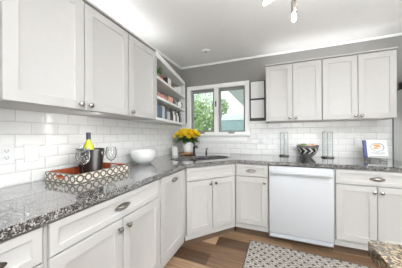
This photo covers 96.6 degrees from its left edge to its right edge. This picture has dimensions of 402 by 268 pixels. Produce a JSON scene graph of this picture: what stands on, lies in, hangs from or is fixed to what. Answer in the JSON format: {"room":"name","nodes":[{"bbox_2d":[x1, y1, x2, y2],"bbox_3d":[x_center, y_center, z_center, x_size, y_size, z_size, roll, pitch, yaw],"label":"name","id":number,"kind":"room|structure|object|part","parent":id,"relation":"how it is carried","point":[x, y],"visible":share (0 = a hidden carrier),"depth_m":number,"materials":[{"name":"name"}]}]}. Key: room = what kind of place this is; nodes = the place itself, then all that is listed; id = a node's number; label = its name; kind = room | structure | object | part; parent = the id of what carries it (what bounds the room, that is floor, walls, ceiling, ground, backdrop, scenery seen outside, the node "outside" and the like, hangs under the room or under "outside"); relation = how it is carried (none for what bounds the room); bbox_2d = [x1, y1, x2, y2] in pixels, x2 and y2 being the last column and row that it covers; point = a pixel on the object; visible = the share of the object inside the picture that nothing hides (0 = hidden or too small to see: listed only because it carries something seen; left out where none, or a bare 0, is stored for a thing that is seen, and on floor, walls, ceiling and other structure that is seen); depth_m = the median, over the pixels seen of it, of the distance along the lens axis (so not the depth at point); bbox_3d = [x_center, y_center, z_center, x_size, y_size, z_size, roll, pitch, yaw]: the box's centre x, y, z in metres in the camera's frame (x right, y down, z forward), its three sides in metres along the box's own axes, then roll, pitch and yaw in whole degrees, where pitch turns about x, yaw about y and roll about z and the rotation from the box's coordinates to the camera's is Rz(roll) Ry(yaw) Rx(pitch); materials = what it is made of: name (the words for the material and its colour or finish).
{"room":"kitchen","nodes":[
{"label":"kitchen","id":0,"kind":"room"},
{"bbox_2d":[162,56,180,76],"bbox_3d":[-1.326,0.042,0.823,0.150,2.372,5.300,0,0,21],"label":"wall","id":1,"kind":"structure","parent":0,"point":[177,70],"depth_m":2.95,"materials":[{"name":"grey paint"}]},
{"bbox_2d":[0,144,13,164],"bbox_3d":[-1.150,0.119,1.028,0.012,0.118,0.118,0,0,21],"label":"outlet plate","id":2,"kind":"object","parent":1,"relation":"attached to","point":[6,150],"visible":1,"depth_m":1.05,"materials":[{"name":"white plastic"}]},
{"bbox_2d":[3,148,9,153],"bbox_3d":[-1.138,0.099,1.048,0.003,0.028,0.032,0,0,21],"label":"receptacle","id":3,"kind":"object","parent":2,"relation":"attached to","point":[5,150],"depth_m":1.05,"materials":[{"name":"grey plastic"}]},
{"bbox_2d":[3,155,9,159],"bbox_3d":[-1.138,0.139,1.048,0.003,0.028,0.032,0,0,21],"label":"receptacle","id":4,"kind":"object","parent":2,"relation":"attached to","point":[5,157],"depth_m":1.05,"materials":[{"name":"grey plastic"}]},
{"bbox_2d":[24,143,37,161],"bbox_3d":[-1.097,0.119,1.160,0.013,0.118,0.075,0,0,21],"label":"switch plate","id":5,"kind":"object","parent":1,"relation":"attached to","point":[30,149],"visible":1,"depth_m":1.15,"materials":[{"name":"white plastic"}]},
{"bbox_2d":[0,0,128,117],"bbox_3d":[-0.894,-0.512,1.206,0.378,0.722,0.773,0,0,21],"label":"upper cabinet","id":6,"kind":"object","parent":1,"relation":"attached to","point":[69,57],"visible":1,"depth_m":1.04,"materials":[{"name":"paint"}]},
{"bbox_3d":[-0.825,-0.500,0.977,0.020,0.693,0.376,0,0,21],"label":"door","id":7,"kind":"part","parent":6,"relation":"part of","materials":[{"name":"paint"}]},
{"bbox_3d":[-0.686,-0.501,1.332,0.020,0.693,0.377,0,0,21],"label":"door","id":8,"kind":"part","parent":6,"relation":"part of","materials":[{"name":"paint"}]},
{"bbox_2d":[0,108,181,187],"bbox_3d":[-0.924,0.082,1.632,0.008,0.462,3.200,0,0,21],"label":"backsplash","id":9,"kind":"structure","parent":1,"relation":"attached to","point":[58,137],"depth_m":1.35,"materials":[{"name":"tile"}]},
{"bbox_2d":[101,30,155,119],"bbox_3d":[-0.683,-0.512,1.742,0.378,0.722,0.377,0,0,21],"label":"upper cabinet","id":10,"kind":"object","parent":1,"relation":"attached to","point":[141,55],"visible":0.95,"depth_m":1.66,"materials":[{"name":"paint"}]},
{"bbox_3d":[-0.546,-0.501,1.689,0.020,0.693,0.370,0,0,21],"label":"door","id":11,"kind":"part","parent":10,"relation":"part of","materials":[{"name":"paint"}]},
{"bbox_2d":[89,0,180,68],"bbox_3d":[-1.256,-1.134,0.784,0.022,0.022,4.978,0,0,21],"label":"trim","id":12,"kind":"structure","parent":1,"relation":"attached to","point":[159,52],"depth_m":2.49,"materials":[{"name":"white paint"}]},
{"bbox_2d":[130,51,184,124],"bbox_3d":[-0.419,-0.511,2.461,0.344,0.724,1.148,0,0,21],"label":"open shelf","id":13,"kind":"object","parent":1,"relation":"attached to","point":[162,87],"visible":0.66,"depth_m":2.41,"materials":[{"name":"white paint"}]},
{"bbox_3d":[-0.625,-0.495,1.935,0.342,0.638,0.018,0,0,21],"label":"panel","id":14,"kind":"part","parent":13,"relation":"part of","materials":[{"name":"paint"}]},
{"bbox_2d":[157,66,161,76],"bbox_3d":[-0.507,-0.704,2.052,0.128,0.167,0.130,0,0,-11],"label":"potted plant","id":15,"kind":"object","parent":13,"relation":"on","point":[158,69],"visible":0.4,"depth_m":2.02,"materials":[{"name":"green plant"}]},
{"bbox_2d":[159,106,161,117],"bbox_3d":[-0.492,-0.252,2.145,0.058,0.150,0.058,0,0,21],"label":"book","id":16,"kind":"object","parent":13,"relation":"on","point":[160,107],"visible":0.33,"depth_m":2.12,"materials":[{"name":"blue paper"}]},
{"bbox_2d":[162,106,164,118],"bbox_3d":[-0.477,-0.261,2.230,0.050,0.168,0.050,0,0,21],"label":"book","id":17,"kind":"object","parent":13,"relation":"on","point":[163,107],"visible":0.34,"depth_m":2.21,"materials":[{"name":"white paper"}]},
{"bbox_3d":[-0.574,-0.494,2.523,0.012,0.638,1.114,0,0,21],"label":"panel","id":18,"kind":"part","parent":13,"relation":"part of","materials":[{"name":"grey paint"}]},
{"bbox_2d":[170,108,172,120],"bbox_3d":[-0.414,-0.267,2.501,0.056,0.180,0.056,0,0,21],"label":"book","id":19,"kind":"object","parent":13,"relation":"on","point":[171,113],"visible":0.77,"depth_m":2.48,"materials":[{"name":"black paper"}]},
{"bbox_3d":[-0.319,-0.495,3.030,0.111,0.638,0.016,0,0,21],"label":"panel","id":20,"kind":"part","parent":13,"relation":"part of","materials":[{"name":"white paint"}]},
{"bbox_2d":[90,0,401,67],"bbox_3d":[0.785,-1.218,-0.005,4.700,0.120,5.300,0,0,21],"label":"ceiling","id":21,"kind":"structure","parent":0,"point":[180,30],"depth_m":1.88,"materials":[{"name":"paint"}]},
{"bbox_2d":[263,0,296,21],"bbox_3d":[0.678,-0.947,1.087,0.518,0.417,0.315,0,0,-29],"label":"ceiling lamp","id":22,"kind":"object","parent":21,"relation":"hanging from","point":[293,2],"visible":1,"depth_m":1.17,"materials":[{"name":"white glass"}]},
{"bbox_3d":[0.419,-0.819,1.097,0.081,0.059,0.027,0,0,-2],"label":"bulb","id":23,"kind":"part","parent":22,"relation":"part of","materials":[{"name":"white glass"}]},
{"bbox_2d":[291,0,296,13],"bbox_3d":[0.612,-0.841,1.180,0.034,0.087,0.035,0,0,21],"label":"socket","id":24,"kind":"object","parent":22,"relation":"attached to","point":[294,2],"depth_m":1.17,"materials":[{"name":"silver metal"}]},
{"bbox_3d":[0.613,-0.767,1.180,0.026,0.060,0.027,0,0,21],"label":"bulb","id":25,"kind":"part","parent":22,"relation":"part of","materials":[{"name":"white glass"}]},
{"bbox_2d":[164,213,376,267],"bbox_3d":[0.799,1.264,-0.010,4.700,0.100,5.300,0,0,21],"label":"floor","id":26,"kind":"structure","parent":0,"point":[228,250],"depth_m":1.84,"materials":[{"name":"brown wood"}]},
{"bbox_2d":[0,225,42,267],"bbox_3d":[-0.946,0.788,0.654,0.652,0.874,0.342,0,0,21],"label":"base cabinet","id":27,"kind":"object","parent":26,"relation":"on","point":[23,250],"visible":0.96,"depth_m":0.65,"materials":[{"name":"paint"}]},
{"bbox_3d":[-0.661,0.433,0.543,0.027,0.040,0.118,0,0,21],"label":"cup pull","id":28,"kind":"part","parent":27,"relation":"part of","materials":[{"name":"silver metal"}]},
{"bbox_3d":[-0.681,0.780,0.551,0.020,0.550,0.320,0,0,21],"label":"door","id":29,"kind":"part","parent":27,"relation":"part of","materials":[{"name":"paint"}]},
{"bbox_2d":[43,179,159,267],"bbox_3d":[-0.740,0.788,1.181,0.652,0.874,0.786,0,0,21],"label":"base cabinet","id":30,"kind":"object","parent":26,"relation":"on","point":[122,230],"visible":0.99,"depth_m":1.00,"materials":[{"name":"paint"}]},
{"bbox_3d":[-0.545,0.780,0.899,0.020,0.550,0.379,0,0,21],"label":"door","id":31,"kind":"part","parent":30,"relation":"part of","materials":[{"name":"paint"}]},
{"bbox_3d":[-0.465,0.555,1.038,0.033,0.033,0.033,0,0,21],"label":"knob","id":32,"kind":"part","parent":30,"relation":"part of","materials":[{"name":"silver metal"}]},
{"bbox_3d":[-0.455,0.433,1.069,0.027,0.040,0.118,0,0,21],"label":"cup pull","id":33,"kind":"part","parent":30,"relation":"part of","materials":[{"name":"silver metal"}]},
{"bbox_3d":[-0.405,0.780,1.256,0.020,0.550,0.378,0,0,21],"label":"door","id":34,"kind":"part","parent":30,"relation":"part of","materials":[{"name":"paint"}]},
{"bbox_2d":[159,169,184,267],"bbox_3d":[-0.516,0.788,1.757,0.647,0.874,0.445,0,0,21],"label":"base cabinet","id":35,"kind":"object","parent":26,"relation":"on","point":[172,186],"visible":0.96,"depth_m":1.61,"materials":[{"name":"paint"}]},
{"bbox_2d":[180,163,234,247],"bbox_3d":[0.067,0.785,2.136,0.715,0.874,0.352,0,0,-26],"label":"base cabinet","id":36,"kind":"object","parent":26,"relation":"on","point":[210,189],"visible":0.96,"depth_m":1.99,"materials":[{"name":"paint"}]},
{"bbox_3d":[-0.014,0.779,1.946,0.308,0.550,0.020,0,0,-26],"label":"door","id":37,"kind":"part","parent":36,"relation":"part of","materials":[{"name":"paint"}]},
{"bbox_3d":[0.125,0.428,2.017,0.623,0.136,0.020,0,0,-26],"label":"false drawer","id":38,"kind":"part","parent":36,"relation":"part of","materials":[{"name":"paint"}]},
{"bbox_3d":[0.268,0.778,2.086,0.308,0.550,0.020,0,0,-26],"label":"door","id":39,"kind":"part","parent":36,"relation":"part of","materials":[{"name":"paint"}]},
{"bbox_2d":[235,163,268,237],"bbox_3d":[0.692,0.782,2.357,0.374,0.874,0.652,0,0,21],"label":"base cabinet","id":40,"kind":"object","parent":26,"relation":"on","point":[251,180],"visible":1,"depth_m":2.09,"materials":[{"name":"paint"}]},
{"bbox_3d":[0.586,0.425,2.093,0.350,0.136,0.020,0,0,21],"label":"drawer","id":41,"kind":"part","parent":40,"relation":"part of","materials":[{"name":"paint"}]},
{"bbox_3d":[0.588,0.776,2.092,0.350,0.550,0.020,0,0,21],"label":"door","id":42,"kind":"part","parent":40,"relation":"part of","materials":[{"name":"paint"}]},
{"bbox_2d":[269,165,333,248],"bbox_3d":[1.147,0.783,2.157,0.603,0.866,0.672,0,0,21],"label":"dishwasher","id":43,"kind":"object","parent":26,"relation":"on","point":[301,198],"visible":0.99,"depth_m":1.88,"materials":[{"name":"white metal"}]},
{"bbox_3d":[1.051,1.115,1.909,0.599,0.046,0.024,0,0,21],"label":"kick plate","id":44,"kind":"part","parent":43,"relation":"part of","materials":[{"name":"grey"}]},
{"bbox_3d":[1.031,0.414,1.867,0.560,0.025,0.048,0,0,21],"label":"handle","id":45,"kind":"part","parent":43,"relation":"part of","materials":[{"name":"white metal"}]},
{"bbox_2d":[274,165,331,168],"bbox_3d":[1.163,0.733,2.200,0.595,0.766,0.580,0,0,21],"label":"control panel","id":46,"kind":"object","parent":43,"relation":"in","point":[274,165],"depth_m":1.93,"materials":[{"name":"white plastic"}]},
{"bbox_2d":[242,240,372,267],"bbox_3d":[1.084,1.209,1.241,1.608,0.012,1.058,0,0,24],"label":"kitchen rug","id":47,"kind":"object","parent":26,"relation":"on","point":[258,254],"visible":1,"depth_m":1.72,"materials":[{"name":"grey fabric"}]},
{"bbox_2d":[332,168,401,256],"bbox_3d":[1.752,0.776,1.941,0.663,0.874,0.652,0,0,21],"label":"base cabinet","id":48,"kind":"object","parent":26,"relation":"on","point":[367,203],"visible":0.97,"depth_m":1.71,"materials":[{"name":"paint"}]},
{"bbox_2d":[0,152,401,241],"bbox_3d":[0.368,0.324,1.121,2.767,0.038,3.192,0,0,21],"label":"countertop","id":49,"kind":"structure","parent":48,"relation":"on","point":[25,207],"depth_m":1.07,"materials":[{"name":"grey stone"}]},
{"bbox_2d":[45,162,128,184],"bbox_3d":[-0.827,0.282,1.353,0.300,0.060,0.440,0,0,21],"label":"serving tray","id":50,"kind":"object","parent":49,"relation":"on","point":[71,175],"visible":0.98,"depth_m":1.23,"materials":[{"name":"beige wood"}]},
{"bbox_2d":[76,148,105,173],"bbox_3d":[-0.828,0.206,1.350,0.181,0.190,0.181,0,0,-44],"label":"ice bucket","id":51,"kind":"object","parent":50,"relation":"in","point":[95,157],"visible":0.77,"depth_m":1.28,"materials":[{"name":"black"}]},
{"bbox_2d":[82,132,93,149],"bbox_3d":[-0.842,0.141,1.343,0.076,0.305,0.076,0,0,21],"label":"wine bottle","id":52,"kind":"object","parent":51,"relation":"in","point":[88,143],"visible":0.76,"depth_m":1.33,"materials":[{"name":"yellow"}]},
{"bbox_2d":[130,149,156,163],"bbox_3d":[-0.607,0.242,1.900,0.282,0.139,0.282,0,0,21],"label":"salad bowl","id":53,"kind":"object","parent":49,"relation":"on","point":[140,156],"visible":0.99,"depth_m":1.80,"materials":[{"name":"white ceramic"}]},
{"bbox_2d":[172,147,177,154],"bbox_3d":[-0.385,0.249,2.643,0.090,0.126,0.090,0,0,21],"label":"canister","id":54,"kind":"object","parent":49,"relation":"on","point":[174,149],"visible":0.93,"depth_m":2.61,"materials":[{"name":"white ceramic"}]},
{"bbox_2d":[179,152,192,154],"bbox_3d":[-0.224,0.294,2.733,0.214,0.034,0.214,0,0,21],"label":"wood riser","id":55,"kind":"object","parent":49,"relation":"on","point":[183,153],"visible":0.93,"depth_m":2.68,"materials":[{"name":"brown wood"}]},
{"bbox_2d":[182,142,192,151],"bbox_3d":[-0.203,0.200,2.735,0.167,0.154,0.167,0,0,21],"label":"flower vase","id":56,"kind":"object","parent":55,"relation":"on","point":[188,147],"visible":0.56,"depth_m":2.67,"materials":[{"name":"white ceramic"}]},
{"bbox_2d":[178,158,222,160],"bbox_3d":[-0.005,0.438,2.303,0.794,0.180,0.424,0,0,-26],"label":"sink","id":57,"kind":"object","parent":49,"relation":"in","point":[203,158],"visible":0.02,"depth_m":2.55,"materials":[{"name":"silver metal"}]},
{"bbox_3d":[0.178,0.437,2.394,0.385,0.180,0.424,0,0,-25],"label":"bowl","id":58,"kind":"part","parent":57,"relation":"part of","materials":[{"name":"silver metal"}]},
{"bbox_2d":[296,145,318,157],"bbox_3d":[1.364,0.223,2.298,0.254,0.158,0.254,0,0,21],"label":"fruit bowl","id":59,"kind":"object","parent":49,"relation":"on","point":[305,151],"visible":0.94,"depth_m":2.22,"materials":[{"name":"ceramic"}]},
{"bbox_2d":[321,133,333,157],"bbox_3d":[1.606,0.136,2.274,0.140,0.329,0.140,0,0,21],"label":"hurricane","id":60,"kind":"object","parent":49,"relation":"on","point":[327,156],"visible":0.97,"depth_m":2.27,"materials":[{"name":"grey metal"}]},
{"bbox_3d":[1.959,0.202,2.016,0.146,0.190,0.165,0,0,24],"label":"easel","id":61,"kind":"object","parent":49,"relation":"on","visible":0},
{"bbox_2d":[362,140,388,157],"bbox_3d":[1.934,0.168,1.993,0.202,0.196,0.072,0,0,24],"label":"cookbook","id":62,"kind":"object","parent":61,"relation":"on","point":[371,148],"visible":1,"depth_m":1.98,"materials":[{"name":"beige paper"}]},
{"bbox_3d":[1.497,0.771,1.736,0.318,0.550,0.020,0,0,21],"label":"door","id":63,"kind":"part","parent":48,"relation":"part of","materials":[{"name":"paint"}]},
{"bbox_3d":[1.646,0.419,1.677,0.642,0.136,0.020,0,0,21],"label":"drawer","id":64,"kind":"part","parent":48,"relation":"part of","materials":[{"name":"paint"}]},
{"bbox_3d":[1.638,0.423,1.655,0.118,0.040,0.027,0,0,21],"label":"cup pull","id":65,"kind":"part","parent":48,"relation":"part of","materials":[{"name":"silver metal"}]},
{"bbox_3d":[1.798,0.769,1.617,0.319,0.550,0.020,0,0,21],"label":"door","id":66,"kind":"part","parent":48,"relation":"part of","materials":[{"name":"paint"}]},
{"bbox_2d":[368,240,401,267],"bbox_3d":[0.920,0.756,-0.410,1.500,0.914,1.400,0,0,21],"label":"kitchen island","id":67,"kind":"object","parent":26,"relation":"on","point":[382,254],"visible":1,"depth_m":0.46,"materials":[{"name":"beige stone"}]},
{"bbox_2d":[394,89,401,160],"bbox_3d":[2.456,0.358,1.585,0.760,1.700,0.781,0,0,21],"label":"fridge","id":68,"kind":"object","parent":26,"relation":"on","point":[397,121],"visible":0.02,"depth_m":2.00,"materials":[{"name":"white metal"}]},
{"bbox_2d":[181,36,401,212],"bbox_3d":[1.732,0.028,2.390,4.400,2.372,0.150,0,0,21],"label":"wall","id":69,"kind":"structure","parent":0,"point":[254,69],"depth_m":2.64,"materials":[{"name":"grey paint"}]},
{"bbox_2d":[187,80,250,140],"bbox_3d":[0.264,-0.346,2.925,1.080,0.913,0.185,0,0,21],"label":"window","id":70,"kind":"structure","parent":69,"relation":"in","point":[216,134],"depth_m":2.87,"materials":[{"name":"white paint"}]},
{"bbox_3d":[0.039,-0.382,3.027,0.421,0.722,0.040,0,0,21],"label":"sash","id":71,"kind":"part","parent":70,"relation":"part of","materials":[{"name":"grey wood"}]},
{"bbox_3d":[0.242,0.014,2.864,1.080,0.038,0.055,0,0,21],"label":"sill","id":72,"kind":"part","parent":70,"relation":"part of","materials":[{"name":"white paint"}]},
{"bbox_3d":[0.494,-0.385,2.848,0.429,0.722,0.040,0,0,21],"label":"sash","id":73,"kind":"part","parent":70,"relation":"part of","materials":[{"name":"grey"}]},
{"bbox_2d":[250,80,264,120],"bbox_3d":[0.831,-0.493,2.641,0.218,0.585,0.038,0,0,21],"label":"memo board","id":74,"kind":"object","parent":69,"relation":"attached to","point":[257,88],"visible":1,"depth_m":2.64,"materials":[{"name":"grey"}]},
{"bbox_3d":[0.831,-0.651,2.643,0.188,0.248,0.010,0,0,21],"label":"white panel","id":75,"kind":"part","parent":74,"relation":"part of","materials":[{"name":"white"}]},
{"bbox_3d":[0.833,-0.369,2.643,0.188,0.264,0.010,0,0,21],"label":"white panel","id":76,"kind":"part","parent":74,"relation":"part of","materials":[{"name":"white"}]},
{"bbox_2d":[258,137,265,143],"bbox_3d":[0.894,0.096,2.622,0.118,0.100,0.013,0,0,21],"label":"outlet plate","id":77,"kind":"object","parent":69,"relation":"attached to","point":[261,140],"visible":1,"depth_m":2.62,"materials":[{"name":"white plastic"}]},
{"bbox_2d":[181,119,391,158],"bbox_3d":[0.953,0.056,2.611,2.772,0.496,0.008,0,0,21],"label":"backsplash","id":78,"kind":"structure","parent":69,"relation":"attached to","point":[341,134],"depth_m":2.42,"materials":[{"name":"tile"}]},
{"bbox_2d":[181,33,401,68],"bbox_3d":[1.694,-1.147,2.312,4.400,0.022,0.022,0,0,21],"label":"trim","id":79,"kind":"structure","parent":69,"relation":"attached to","point":[398,34],"depth_m":2.43,"materials":[{"name":"white paint"}]},
{"bbox_2d":[265,57,321,122],"bbox_3d":[1.169,-0.521,2.325,0.612,0.722,0.378,0,0,21],"label":"upper cabinet","id":80,"kind":"object","parent":69,"relation":"attached to","point":[293,88],"visible":1,"depth_m":2.17,"materials":[{"name":"paint"}]},
{"bbox_3d":[0.975,-0.508,2.243,0.301,0.693,0.020,0,0,21],"label":"door","id":81,"kind":"part","parent":80,"relation":"part of","materials":[{"name":"paint"}]},
{"bbox_3d":[1.258,-0.510,2.132,0.297,0.693,0.020,0,0,21],"label":"door","id":82,"kind":"part","parent":80,"relation":"part of","materials":[{"name":"paint"}]},
{"bbox_2d":[317,47,397,121],"bbox_3d":[1.759,-0.525,2.094,0.654,0.722,0.378,0,0,21],"label":"upper cabinet","id":83,"kind":"object","parent":69,"relation":"attached to","point":[358,86],"visible":0.99,"depth_m":1.94,"materials":[{"name":"paint"}]},
{"bbox_3d":[1.556,-0.512,2.015,0.324,0.693,0.020,0,0,21],"label":"door","id":84,"kind":"part","parent":83,"relation":"part of","materials":[{"name":"paint"}]},
{"bbox_3d":[1.858,-0.513,1.897,0.315,0.693,0.020,0,0,21],"label":"door","id":85,"kind":"part","parent":83,"relation":"part of","materials":[{"name":"paint"}]},
{"bbox_2d":[354,137,362,145],"bbox_3d":[1.944,0.089,2.211,0.080,0.115,0.013,0,0,21],"label":"switch plate","id":86,"kind":"object","parent":69,"relation":"attached to","point":[357,140],"visible":0.88,"depth_m":2.21,"materials":[{"name":"white plastic"}]},
{"label":"outside","id":87,"kind":"structure","parent":0,"visible":0},
{"bbox_3d":[4.439,1.623,15.293,28.000,0.200,25.850,0,0,21],"label":"ground","id":88,"kind":"structure","parent":87,"visible":0},
{"bbox_2d":[194,100,212,130],"bbox_3d":[-0.420,0.100,7.015,2.327,2.877,2.325,0,0,21],"label":"tree","id":89,"kind":"object","parent":88,"relation":"on","point":[199,125],"visible":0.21,"depth_m":6.64,"materials":[{"name":"green plant"}]},
{"bbox_2d":[194,93,221,129],"bbox_3d":[-0.284,-1.004,14.503,4.360,5.116,4.261,0,0,21],"label":"tree","id":90,"kind":"object","parent":88,"relation":"on","point":[206,99],"visible":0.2,"depth_m":13.83,"materials":[{"name":"green plant"}]},
{"bbox_2d":[211,99,229,130],"bbox_3d":[0.894,-0.077,8.225,0.854,3.218,0.843,0,0,21],"label":"shrub","id":91,"kind":"object","parent":88,"relation":"on","point":[223,109],"visible":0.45,"depth_m":8.13,"materials":[{"name":"green plant"}]},
{"bbox_3d":[0.888,-1.223,8.227,0.854,0.926,0.843,0,0,21],"label":"crown","id":92,"kind":"part","parent":91,"relation":"part of","materials":[{"name":"green plant"}]},
{"bbox_2d":[221,114,243,130],"bbox_3d":[4.316,0.173,9.690,7.320,2.680,0.090,0,0,21],"label":"fence","id":93,"kind":"object","parent":88,"relation":"on","point":[228,122],"visible":0.07,"depth_m":10.62,"materials":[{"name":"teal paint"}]},
{"bbox_3d":[4.310,-1.002,9.693,7.320,0.330,0.090,0,0,21],"label":"cap rail","id":94,"kind":"part","parent":93,"relation":"part of","materials":[{"name":"white paint"}]},
{"bbox_2d":[229,89,243,105],"bbox_3d":[3.309,0.027,6.095,4.030,2.970,4.200,0,0,21],"label":"porch roof","id":95,"kind":"structure","parent":88,"relation":"on","point":[238,94],"depth_m":5.80,"materials":[{"name":"white"}]}
]}

